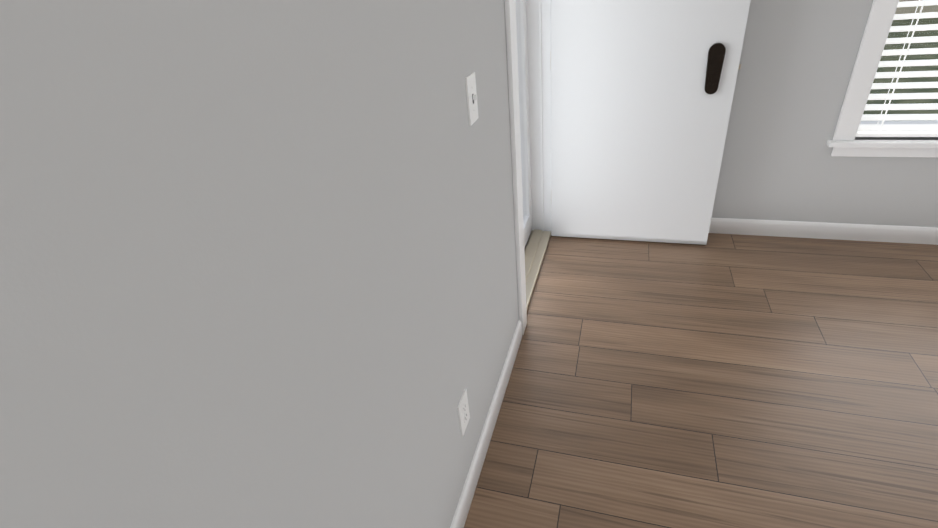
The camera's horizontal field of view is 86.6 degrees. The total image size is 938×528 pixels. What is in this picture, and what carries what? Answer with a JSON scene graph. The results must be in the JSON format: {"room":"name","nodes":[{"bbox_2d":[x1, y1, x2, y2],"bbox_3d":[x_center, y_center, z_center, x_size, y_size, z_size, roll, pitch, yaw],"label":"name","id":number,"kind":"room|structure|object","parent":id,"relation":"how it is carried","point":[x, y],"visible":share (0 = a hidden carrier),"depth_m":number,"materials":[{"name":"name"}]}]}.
{"room":"empty room","nodes":[
{"label":"empty room","id":0,"kind":"room"},
{"bbox_2d":[0,0,518,527],"bbox_3d":[-0.587,0.339,-0.177,0.150,2.700,6.750,4,33,17],"label":"wall","id":1,"kind":"structure","parent":0,"point":[258,266],"depth_m":0.58,"materials":[{"name":"grey paint"}]},
{"bbox_2d":[457,389,469,436],"bbox_3d":[-0.014,0.446,1.491,0.008,0.124,0.076,4,33,17],"label":"electrical outlet","id":2,"kind":"object","parent":1,"relation":"attached to","point":[463,412],"visible":1,"depth_m":1.48,"materials":[{"name":"white plastic"}]},
{"bbox_2d":[465,72,478,125],"bbox_3d":[0.014,-0.444,1.338,0.017,0.124,0.076,4,33,17],"label":"light switch","id":3,"kind":"object","parent":1,"relation":"attached to","point":[471,93],"visible":1,"depth_m":1.33,"materials":[{"name":"white plastic"}]},
{"bbox_2d":[450,320,521,527],"bbox_3d":[-0.555,1.752,0.012,0.014,0.095,5.605,4,33,17],"label":"baseboard","id":4,"kind":"structure","parent":1,"relation":"attached to","point":[465,499],"depth_m":1.75,"materials":[{"name":"white paint"}]},
{"bbox_2d":[516,0,531,248],"bbox_3d":[0.188,-0.844,2.249,0.078,2.013,0.892,4,33,17],"label":"storm door","id":5,"kind":"structure","parent":1,"relation":"in","point":[521,23],"depth_m":2.69,"materials":[{"name":"white metal"}]},
{"bbox_2d":[504,0,550,334],"bbox_3d":[0.222,-0.870,2.234,0.200,2.122,1.123,4,33,17],"label":"door frame","id":6,"kind":"structure","parent":1,"relation":"attached to","point":[539,42],"depth_m":2.55,"materials":[{"name":"white paint"}]},
{"bbox_2d":[551,0,750,244],"bbox_3d":[0.846,-1.019,2.442,0.897,2.030,0.094,4,33,17],"label":"entry door","id":7,"kind":"structure","parent":1,"relation":"in","point":[642,93],"depth_m":2.56,"materials":[{"name":"white paint"}]},
{"bbox_2d":[464,233,937,527],"bbox_3d":[1.854,1.720,-0.140,5.000,0.120,7.050,4,33,17],"label":"floor","id":8,"kind":"structure","parent":0,"point":[718,380],"depth_m":1.92,"materials":[{"name":"laminate"}]},
{"bbox_2d":[524,229,550,309],"bbox_3d":[0.302,0.027,2.770,0.180,0.026,0.900,4,33,17],"label":"threshold","id":9,"kind":"object","parent":8,"relation":"on","point":[536,245],"visible":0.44,"depth_m":2.86,"materials":[{"name":"beige wood"}]},
{"bbox_2d":[712,0,937,226],"bbox_3d":[2.701,-1.273,1.914,5.000,2.700,0.150,4,33,17],"label":"wall","id":10,"kind":"structure","parent":0,"point":[797,63],"depth_m":2.55,"materials":[{"name":"grey paint"}]},
{"bbox_2d":[709,217,937,244],"bbox_3d":[2.793,-0.121,2.521,4.700,0.095,0.014,4,33,17],"label":"baseboard","id":11,"kind":"structure","parent":10,"relation":"attached to","point":[872,232],"depth_m":2.76,"materials":[{"name":"white paint"}]},
{"bbox_2d":[826,137,937,156],"bbox_3d":[2.816,-0.535,2.287,2.045,0.083,0.140,4,33,17],"label":"window sill","id":12,"kind":"structure","parent":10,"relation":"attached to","point":[897,147],"depth_m":2.46,"materials":[{"name":"white paint"}]},
{"bbox_2d":[832,0,937,140],"bbox_3d":[2.756,-1.256,1.900,2.007,1.556,0.180,4,33,17],"label":"window","id":13,"kind":"structure","parent":10,"relation":"in","point":[879,21],"depth_m":2.34,"materials":[{"name":"white paint"}]},
{"bbox_2d":[856,0,937,136],"bbox_3d":[2.751,-1.200,1.898,1.805,1.448,0.080,4,33,17],"label":"window blinds","id":14,"kind":"object","parent":13,"relation":"attached to","point":[897,130],"visible":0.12,"depth_m":2.37,"materials":[{"name":"white plastic"}]},
{"label":"outside","id":15,"kind":"structure","parent":0,"visible":0},
{"bbox_2d":[863,18,937,120],"bbox_3d":[6.491,-7.711,21.143,140.000,0.300,140.000,4,33,17],"label":"yard","id":16,"kind":"structure","parent":15,"point":[922,21],"depth_m":18.24,"materials":[{"name":"green plant"}]},
{"bbox_2d":[895,0,937,13],"bbox_3d":[28.991,-18.037,28.953,10.840,5.220,7.760,-1,31,8],"label":"house","id":17,"kind":"structure","parent":16,"relation":"on","point":[903,10],"depth_m":27.73,"materials":[{"name":"beige"}]}
]}

